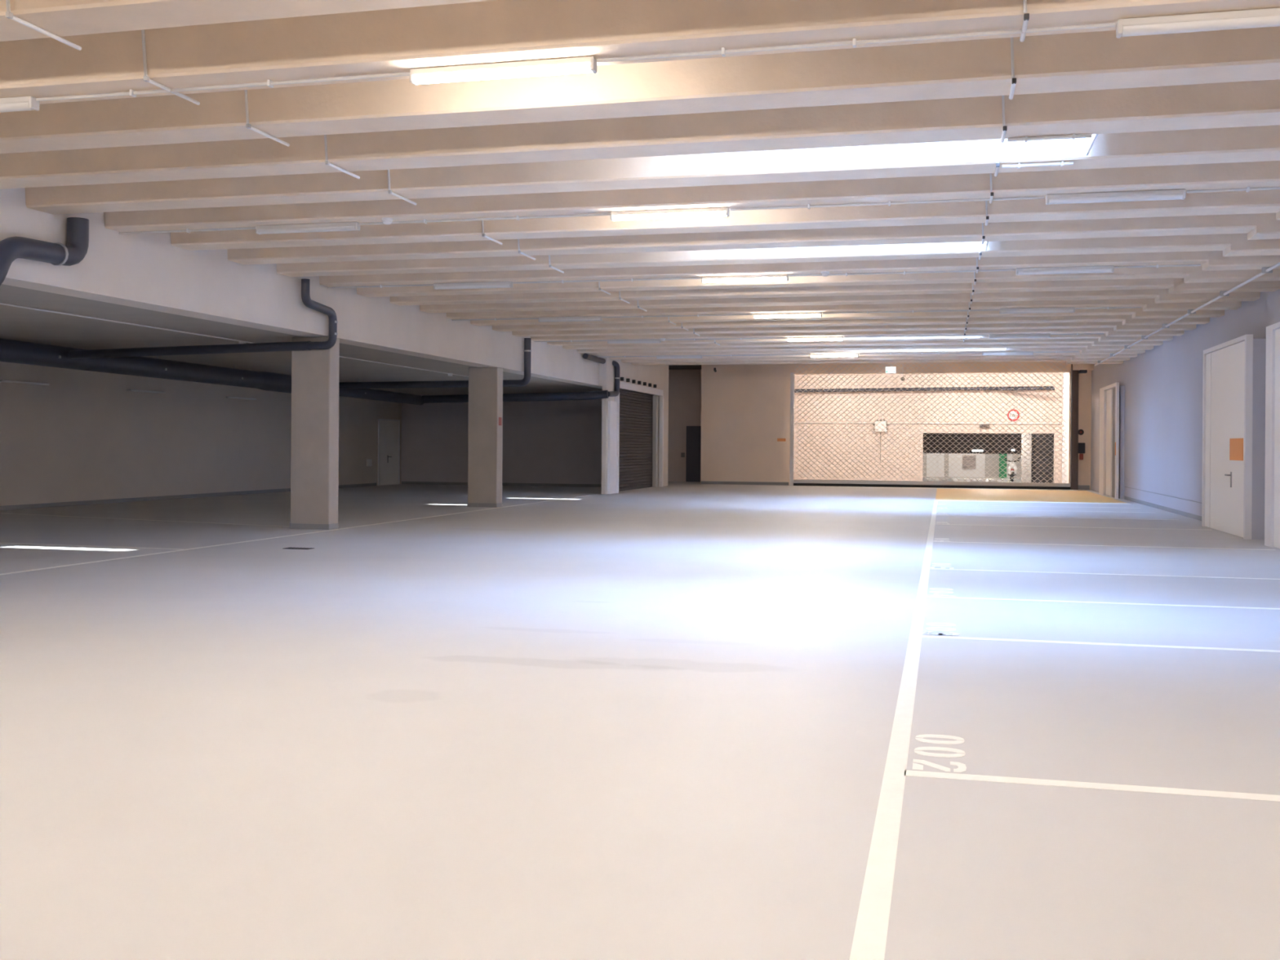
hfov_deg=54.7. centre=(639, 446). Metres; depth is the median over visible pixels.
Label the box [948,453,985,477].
cladding
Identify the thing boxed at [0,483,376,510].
baseboard
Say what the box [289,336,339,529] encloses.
concrete column
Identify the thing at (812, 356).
diffuser
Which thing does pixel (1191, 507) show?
baseboard
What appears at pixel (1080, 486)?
baseboard
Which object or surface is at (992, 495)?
floor
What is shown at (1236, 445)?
notice sheet
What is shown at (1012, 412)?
sign
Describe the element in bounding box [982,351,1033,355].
lamp
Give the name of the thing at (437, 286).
diffuser
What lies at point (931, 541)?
bay line
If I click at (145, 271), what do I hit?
beam
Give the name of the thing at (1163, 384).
wall
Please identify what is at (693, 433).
door
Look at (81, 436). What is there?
wall
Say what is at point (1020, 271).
diffuser
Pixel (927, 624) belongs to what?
bay number
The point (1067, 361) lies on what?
ceiling beam
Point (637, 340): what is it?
lamp
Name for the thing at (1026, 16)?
conduit
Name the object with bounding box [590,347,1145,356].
ceiling beam
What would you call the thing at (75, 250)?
drain pipe
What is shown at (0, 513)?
bay line
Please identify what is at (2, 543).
bay line
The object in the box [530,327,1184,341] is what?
ceiling beam
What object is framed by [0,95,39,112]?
lamp
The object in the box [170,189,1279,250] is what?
ceiling beam
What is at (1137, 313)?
ceiling beam
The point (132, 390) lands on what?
batten
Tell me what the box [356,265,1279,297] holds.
ceiling beam
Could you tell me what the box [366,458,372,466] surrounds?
light switch
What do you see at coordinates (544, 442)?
wall
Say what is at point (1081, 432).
button
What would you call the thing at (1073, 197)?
diffuser
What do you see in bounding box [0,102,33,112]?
diffuser
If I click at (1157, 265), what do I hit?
conduit
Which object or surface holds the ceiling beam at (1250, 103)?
attached to the ceiling
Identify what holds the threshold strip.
on the floor at (647, 723)
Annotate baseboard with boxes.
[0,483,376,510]
[401,481,601,487]
[701,480,788,484]
[1077,484,1089,489]
[1124,487,1201,520]
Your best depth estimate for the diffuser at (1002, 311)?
24.32 m
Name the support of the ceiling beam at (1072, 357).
attached to the ceiling
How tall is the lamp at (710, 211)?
0.102 m
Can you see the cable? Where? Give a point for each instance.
(240, 341)
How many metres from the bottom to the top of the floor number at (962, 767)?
0.001 m
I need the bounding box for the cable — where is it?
[0,302,468,377]
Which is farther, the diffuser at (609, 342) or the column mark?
the diffuser at (609, 342)
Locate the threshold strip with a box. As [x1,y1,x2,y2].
[786,485,1073,490]
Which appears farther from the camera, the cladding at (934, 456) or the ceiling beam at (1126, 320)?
the cladding at (934, 456)
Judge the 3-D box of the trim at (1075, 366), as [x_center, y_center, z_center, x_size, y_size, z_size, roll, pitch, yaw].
[16.560,-3.019,46.322,0.720,0.370,0.750,0,0,14]
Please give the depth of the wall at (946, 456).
63.53 m
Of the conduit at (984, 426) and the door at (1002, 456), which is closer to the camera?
the conduit at (984, 426)
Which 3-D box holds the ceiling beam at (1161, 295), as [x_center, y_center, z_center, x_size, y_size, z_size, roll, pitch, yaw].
[3.248,-2.980,23.969,15.960,0.635,0.560,0,0,14]
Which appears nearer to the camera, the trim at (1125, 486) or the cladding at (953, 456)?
the trim at (1125, 486)
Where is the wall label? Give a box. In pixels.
[777,438,786,441]
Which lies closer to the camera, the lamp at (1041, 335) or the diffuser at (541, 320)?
the diffuser at (541, 320)
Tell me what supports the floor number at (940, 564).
on the floor at (647, 723)
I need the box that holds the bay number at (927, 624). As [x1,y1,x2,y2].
[922,622,959,636]
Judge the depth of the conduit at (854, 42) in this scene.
8.65 m
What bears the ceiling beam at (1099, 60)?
attached to the ceiling
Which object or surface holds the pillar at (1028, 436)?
on the floor at (647, 723)
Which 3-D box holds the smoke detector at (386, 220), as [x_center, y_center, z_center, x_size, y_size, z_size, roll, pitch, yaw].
[-3.102,-2.756,15.190,0.140,0.072,0.140,0,0,14]
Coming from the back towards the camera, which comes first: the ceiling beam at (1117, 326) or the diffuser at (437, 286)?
the ceiling beam at (1117, 326)
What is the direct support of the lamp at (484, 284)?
attached to the ceiling beam at (1210, 260)
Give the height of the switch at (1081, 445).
0.670 m
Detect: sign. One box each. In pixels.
[885,363,895,373]
[1007,408,1019,421]
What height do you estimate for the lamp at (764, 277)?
0.102 m
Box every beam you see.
[0,0,493,41]
[0,0,1279,104]
[0,26,1279,153]
[0,79,1279,189]
[0,187,599,385]
[25,124,1279,214]
[104,160,1279,232]
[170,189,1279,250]
[227,213,1279,264]
[276,233,1279,276]
[319,250,1279,286]
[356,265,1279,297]
[390,277,1279,305]
[419,288,1260,313]
[446,298,1241,319]
[470,306,1224,325]
[492,314,1209,331]
[511,321,1195,336]
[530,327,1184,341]
[546,333,1173,345]
[562,338,1163,349]
[577,342,1153,353]
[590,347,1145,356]
[609,351,1137,359]
[621,355,1130,362]
[631,358,1123,365]
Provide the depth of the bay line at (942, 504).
32.61 m
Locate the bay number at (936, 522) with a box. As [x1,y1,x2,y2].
[935,521,949,524]
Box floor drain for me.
[284,546,314,549]
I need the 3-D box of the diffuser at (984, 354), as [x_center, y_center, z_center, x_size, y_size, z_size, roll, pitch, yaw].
[10.497,-2.617,35.351,1.350,0.049,0.100,0,0,14]
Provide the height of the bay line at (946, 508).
0.001 m
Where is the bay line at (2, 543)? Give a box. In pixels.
[1,542,182,549]
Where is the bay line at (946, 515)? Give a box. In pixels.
[946,515,1170,519]
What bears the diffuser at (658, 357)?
attached to the lamp at (658, 357)
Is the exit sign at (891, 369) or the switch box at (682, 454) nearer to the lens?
the exit sign at (891, 369)
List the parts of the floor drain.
frame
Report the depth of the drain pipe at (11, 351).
26.75 m
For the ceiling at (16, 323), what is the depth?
22.71 m
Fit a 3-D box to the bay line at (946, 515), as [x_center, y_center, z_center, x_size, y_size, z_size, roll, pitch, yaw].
[9.182,1.583,27.452,5.145,0.001,0.100,0,0,14]
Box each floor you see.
[0,477,1279,959]
[935,488,1125,502]
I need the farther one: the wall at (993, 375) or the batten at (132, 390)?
the wall at (993, 375)
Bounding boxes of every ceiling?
[0,284,602,395]
[668,364,701,369]
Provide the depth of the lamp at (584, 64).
8.95 m
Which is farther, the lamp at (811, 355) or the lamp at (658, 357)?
the lamp at (658, 357)
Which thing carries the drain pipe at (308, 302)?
attached to the concrete column at (314, 453)
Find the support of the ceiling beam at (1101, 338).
attached to the ceiling
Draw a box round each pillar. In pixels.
[1021,433,1031,482]
[1062,372,1068,483]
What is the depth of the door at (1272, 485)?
19.44 m
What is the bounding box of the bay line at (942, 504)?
[942,504,1140,508]
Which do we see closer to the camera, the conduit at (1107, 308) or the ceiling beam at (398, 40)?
the ceiling beam at (398, 40)
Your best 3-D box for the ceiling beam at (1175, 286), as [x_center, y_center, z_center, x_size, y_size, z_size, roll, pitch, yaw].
[2.911,-2.982,22.593,15.960,0.635,0.560,0,0,14]
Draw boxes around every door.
[377,418,399,485]
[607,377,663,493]
[685,426,701,481]
[999,453,1006,477]
[1098,382,1124,498]
[1201,334,1266,539]
[1264,321,1279,548]
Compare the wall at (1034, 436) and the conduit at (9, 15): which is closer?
the conduit at (9, 15)
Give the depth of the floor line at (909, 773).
5.59 m
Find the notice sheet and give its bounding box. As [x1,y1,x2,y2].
[1229,438,1243,460]
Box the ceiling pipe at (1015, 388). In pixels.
[794,386,1054,392]
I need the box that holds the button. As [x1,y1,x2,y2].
[1078,429,1084,435]
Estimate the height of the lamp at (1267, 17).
0.102 m
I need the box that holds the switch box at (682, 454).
[680,452,684,457]
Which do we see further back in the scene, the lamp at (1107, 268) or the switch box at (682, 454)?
the switch box at (682, 454)
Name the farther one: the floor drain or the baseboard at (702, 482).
the baseboard at (702, 482)
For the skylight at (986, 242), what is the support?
attached to the ceiling
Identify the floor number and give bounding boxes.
[911,733,966,772]
[929,563,953,568]
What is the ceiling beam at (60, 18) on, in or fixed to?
attached to the ceiling
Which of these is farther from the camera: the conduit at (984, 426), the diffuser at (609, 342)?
the conduit at (984, 426)
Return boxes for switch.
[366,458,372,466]
[1078,442,1084,459]
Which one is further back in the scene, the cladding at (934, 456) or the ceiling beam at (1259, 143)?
the cladding at (934, 456)
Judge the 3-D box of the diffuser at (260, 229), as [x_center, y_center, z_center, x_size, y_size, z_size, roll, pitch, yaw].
[-4.193,-2.720,15.611,1.350,0.049,0.100,0,0,14]
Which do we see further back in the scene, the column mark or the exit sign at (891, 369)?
the exit sign at (891, 369)
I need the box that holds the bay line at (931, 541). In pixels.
[931,541,1275,550]
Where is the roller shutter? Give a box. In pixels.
[618,388,653,490]
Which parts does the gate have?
guide rail, guide rail, motor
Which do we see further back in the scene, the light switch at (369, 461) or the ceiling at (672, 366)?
the ceiling at (672, 366)
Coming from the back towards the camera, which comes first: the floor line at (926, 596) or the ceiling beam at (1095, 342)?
the ceiling beam at (1095, 342)
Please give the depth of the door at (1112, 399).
39.69 m
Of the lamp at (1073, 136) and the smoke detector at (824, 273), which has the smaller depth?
the lamp at (1073, 136)
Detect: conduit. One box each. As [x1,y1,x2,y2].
[5,0,719,345]
[35,22,1115,101]
[119,186,1279,234]
[327,264,1200,288]
[451,306,1141,320]
[533,333,1104,342]
[598,351,1078,357]
[794,422,1058,427]
[963,0,1029,342]
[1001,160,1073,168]
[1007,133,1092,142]
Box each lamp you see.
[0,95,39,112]
[255,222,359,234]
[409,56,596,85]
[433,281,513,289]
[537,315,602,322]
[607,338,661,343]
[610,207,729,221]
[656,355,702,359]
[701,274,788,283]
[752,311,822,318]
[786,336,843,341]
[809,353,858,357]
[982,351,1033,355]
[989,333,1050,338]
[999,306,1075,314]
[1015,265,1114,275]
[1045,188,1186,204]
[1115,7,1279,38]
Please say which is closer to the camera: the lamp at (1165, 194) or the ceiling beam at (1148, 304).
the lamp at (1165, 194)
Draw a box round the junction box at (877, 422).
[873,419,888,462]
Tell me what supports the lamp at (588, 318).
attached to the ceiling beam at (1148, 304)
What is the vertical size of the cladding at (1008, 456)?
1.580 m
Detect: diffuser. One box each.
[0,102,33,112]
[257,226,355,234]
[413,63,592,84]
[435,284,510,289]
[539,318,599,322]
[608,341,658,343]
[612,211,726,221]
[657,356,700,359]
[702,277,786,282]
[754,314,820,318]
[787,337,841,341]
[811,355,857,357]
[982,353,1032,355]
[990,335,1048,338]
[1000,310,1073,314]
[1017,268,1111,275]
[1048,193,1182,204]
[1120,15,1279,36]
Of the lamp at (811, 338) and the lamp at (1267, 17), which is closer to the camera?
the lamp at (1267, 17)
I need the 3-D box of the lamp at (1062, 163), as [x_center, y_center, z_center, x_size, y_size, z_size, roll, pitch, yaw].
[3.845,-2.721,11.982,0.660,0.045,0.056,0,0,14]
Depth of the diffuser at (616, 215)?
14.48 m
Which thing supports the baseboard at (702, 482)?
attached to the wall at (745, 408)
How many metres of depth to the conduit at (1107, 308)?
25.25 m
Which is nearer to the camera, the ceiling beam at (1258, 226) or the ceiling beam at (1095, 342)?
the ceiling beam at (1258, 226)
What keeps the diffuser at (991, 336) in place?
attached to the lamp at (1041, 335)
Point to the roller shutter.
(636, 408)
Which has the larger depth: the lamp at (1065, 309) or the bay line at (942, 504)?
the bay line at (942, 504)
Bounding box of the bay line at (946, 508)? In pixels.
[946,508,1138,512]
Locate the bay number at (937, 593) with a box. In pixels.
[928,587,955,596]
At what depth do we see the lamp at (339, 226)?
15.56 m
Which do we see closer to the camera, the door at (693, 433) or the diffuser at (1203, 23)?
the diffuser at (1203, 23)
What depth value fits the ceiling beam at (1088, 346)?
34.67 m
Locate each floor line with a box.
[849,500,937,959]
[903,769,1279,801]
[920,635,1279,652]
[926,595,1279,609]
[929,568,1279,579]
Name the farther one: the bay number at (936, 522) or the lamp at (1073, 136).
the bay number at (936, 522)
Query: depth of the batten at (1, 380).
27.85 m
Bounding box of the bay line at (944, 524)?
[944,524,1193,529]
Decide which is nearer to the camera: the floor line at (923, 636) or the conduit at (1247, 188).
the floor line at (923, 636)
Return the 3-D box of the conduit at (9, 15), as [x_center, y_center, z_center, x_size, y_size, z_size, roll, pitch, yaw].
[-0.976,-3.029,20.684,0.056,0.578,26.207,0,0,14]
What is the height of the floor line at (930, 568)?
0.001 m
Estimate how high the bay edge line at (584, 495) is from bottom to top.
0.001 m
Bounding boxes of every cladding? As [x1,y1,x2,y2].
[926,453,944,477]
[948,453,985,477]
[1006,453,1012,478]
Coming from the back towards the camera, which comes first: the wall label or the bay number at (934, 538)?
the wall label
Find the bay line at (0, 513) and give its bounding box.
[0,512,284,526]
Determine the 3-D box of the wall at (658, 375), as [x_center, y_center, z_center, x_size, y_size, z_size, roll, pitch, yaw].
[-0.141,-0.901,43.428,0.320,4.840,9.100,0,0,14]
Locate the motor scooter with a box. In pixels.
[1004,457,1020,481]
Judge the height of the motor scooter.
1.130 m
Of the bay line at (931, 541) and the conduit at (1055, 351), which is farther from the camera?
the conduit at (1055, 351)
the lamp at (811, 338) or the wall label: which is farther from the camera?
the wall label
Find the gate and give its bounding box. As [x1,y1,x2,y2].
[789,361,1087,489]
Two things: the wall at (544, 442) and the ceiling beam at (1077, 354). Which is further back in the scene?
the wall at (544, 442)
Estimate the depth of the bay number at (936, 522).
25.19 m
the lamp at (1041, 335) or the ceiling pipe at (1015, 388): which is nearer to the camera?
the lamp at (1041, 335)
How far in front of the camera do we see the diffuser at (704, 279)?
19.98 m
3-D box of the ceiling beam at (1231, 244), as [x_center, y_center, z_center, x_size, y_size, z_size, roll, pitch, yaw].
[1.901,-2.989,18.465,15.960,0.635,0.560,0,0,14]
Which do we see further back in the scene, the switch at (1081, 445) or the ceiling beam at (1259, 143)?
the switch at (1081, 445)
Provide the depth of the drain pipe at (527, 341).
32.40 m
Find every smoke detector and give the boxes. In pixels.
[381,217,392,224]
[820,271,829,276]
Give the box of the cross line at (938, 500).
[937,499,1131,504]
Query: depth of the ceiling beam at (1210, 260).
19.44 m
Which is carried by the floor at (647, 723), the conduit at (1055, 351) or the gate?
the gate
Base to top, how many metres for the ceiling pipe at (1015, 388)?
0.240 m
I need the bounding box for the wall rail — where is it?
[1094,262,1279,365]
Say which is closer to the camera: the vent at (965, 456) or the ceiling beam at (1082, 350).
the ceiling beam at (1082, 350)
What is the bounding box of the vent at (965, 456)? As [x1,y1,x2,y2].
[962,454,975,468]
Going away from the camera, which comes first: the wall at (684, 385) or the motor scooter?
the wall at (684, 385)
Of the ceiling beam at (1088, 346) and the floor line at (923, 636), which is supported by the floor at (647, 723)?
the floor line at (923, 636)
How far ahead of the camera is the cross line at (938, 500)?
35.28 m
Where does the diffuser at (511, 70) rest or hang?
attached to the lamp at (584, 64)
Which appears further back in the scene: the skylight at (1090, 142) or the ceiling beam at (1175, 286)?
the ceiling beam at (1175, 286)
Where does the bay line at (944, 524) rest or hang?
on the floor at (647, 723)
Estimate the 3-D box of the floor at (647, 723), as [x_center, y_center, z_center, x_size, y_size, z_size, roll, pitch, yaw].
[0.377,1.623,32.694,26.220,0.200,76.300,0,0,14]
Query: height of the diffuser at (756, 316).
0.049 m
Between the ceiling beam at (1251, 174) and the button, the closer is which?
the ceiling beam at (1251, 174)
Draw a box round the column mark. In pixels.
[498,417,502,425]
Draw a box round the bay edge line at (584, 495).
[0,495,588,575]
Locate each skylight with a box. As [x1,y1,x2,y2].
[985,241,988,250]
[1085,133,1098,155]
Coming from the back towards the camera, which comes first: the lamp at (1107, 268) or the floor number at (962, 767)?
the lamp at (1107, 268)
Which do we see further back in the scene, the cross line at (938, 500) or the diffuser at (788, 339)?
the cross line at (938, 500)
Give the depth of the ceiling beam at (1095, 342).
33.28 m
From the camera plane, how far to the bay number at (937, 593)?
13.06 m
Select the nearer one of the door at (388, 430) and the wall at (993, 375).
the door at (388, 430)
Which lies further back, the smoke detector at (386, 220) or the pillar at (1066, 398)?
the pillar at (1066, 398)
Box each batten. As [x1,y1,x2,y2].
[0,379,48,385]
[126,389,165,393]
[226,395,256,399]
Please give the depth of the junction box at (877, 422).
52.95 m
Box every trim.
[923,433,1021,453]
[1053,433,1061,483]
[1072,364,1093,370]
[1124,486,1201,503]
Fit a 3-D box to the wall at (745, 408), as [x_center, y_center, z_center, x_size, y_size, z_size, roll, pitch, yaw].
[10.095,-0.830,49.881,14.940,4.840,3.100,0,0,14]
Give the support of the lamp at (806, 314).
attached to the ceiling beam at (1148, 304)
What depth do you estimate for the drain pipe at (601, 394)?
39.16 m
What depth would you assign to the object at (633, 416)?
43.31 m
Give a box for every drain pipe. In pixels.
[0,217,88,285]
[0,337,423,404]
[67,278,337,359]
[338,337,531,388]
[421,353,620,403]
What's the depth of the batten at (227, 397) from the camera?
36.46 m
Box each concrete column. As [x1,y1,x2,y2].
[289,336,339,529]
[466,367,502,507]
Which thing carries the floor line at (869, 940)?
on the floor at (647, 723)
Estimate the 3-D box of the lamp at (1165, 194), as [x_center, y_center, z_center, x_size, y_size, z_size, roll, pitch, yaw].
[5.113,-2.681,13.336,1.412,0.102,0.104,0,0,14]
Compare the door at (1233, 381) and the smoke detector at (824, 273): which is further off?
the door at (1233, 381)
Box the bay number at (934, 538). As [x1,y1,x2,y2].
[932,537,949,541]
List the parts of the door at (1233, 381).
handle plate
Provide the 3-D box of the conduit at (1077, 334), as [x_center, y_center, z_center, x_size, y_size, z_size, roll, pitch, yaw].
[4.110,-2.716,31.080,14.220,0.049,0.060,0,0,14]
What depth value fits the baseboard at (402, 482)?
46.37 m
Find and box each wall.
[0,361,401,506]
[400,395,601,484]
[596,357,668,493]
[667,369,701,481]
[700,361,1091,489]
[793,372,1062,483]
[922,453,1021,478]
[1031,433,1053,483]
[1090,288,1279,502]
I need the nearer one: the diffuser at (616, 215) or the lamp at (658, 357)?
the diffuser at (616, 215)
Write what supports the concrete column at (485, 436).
on the floor at (647, 723)

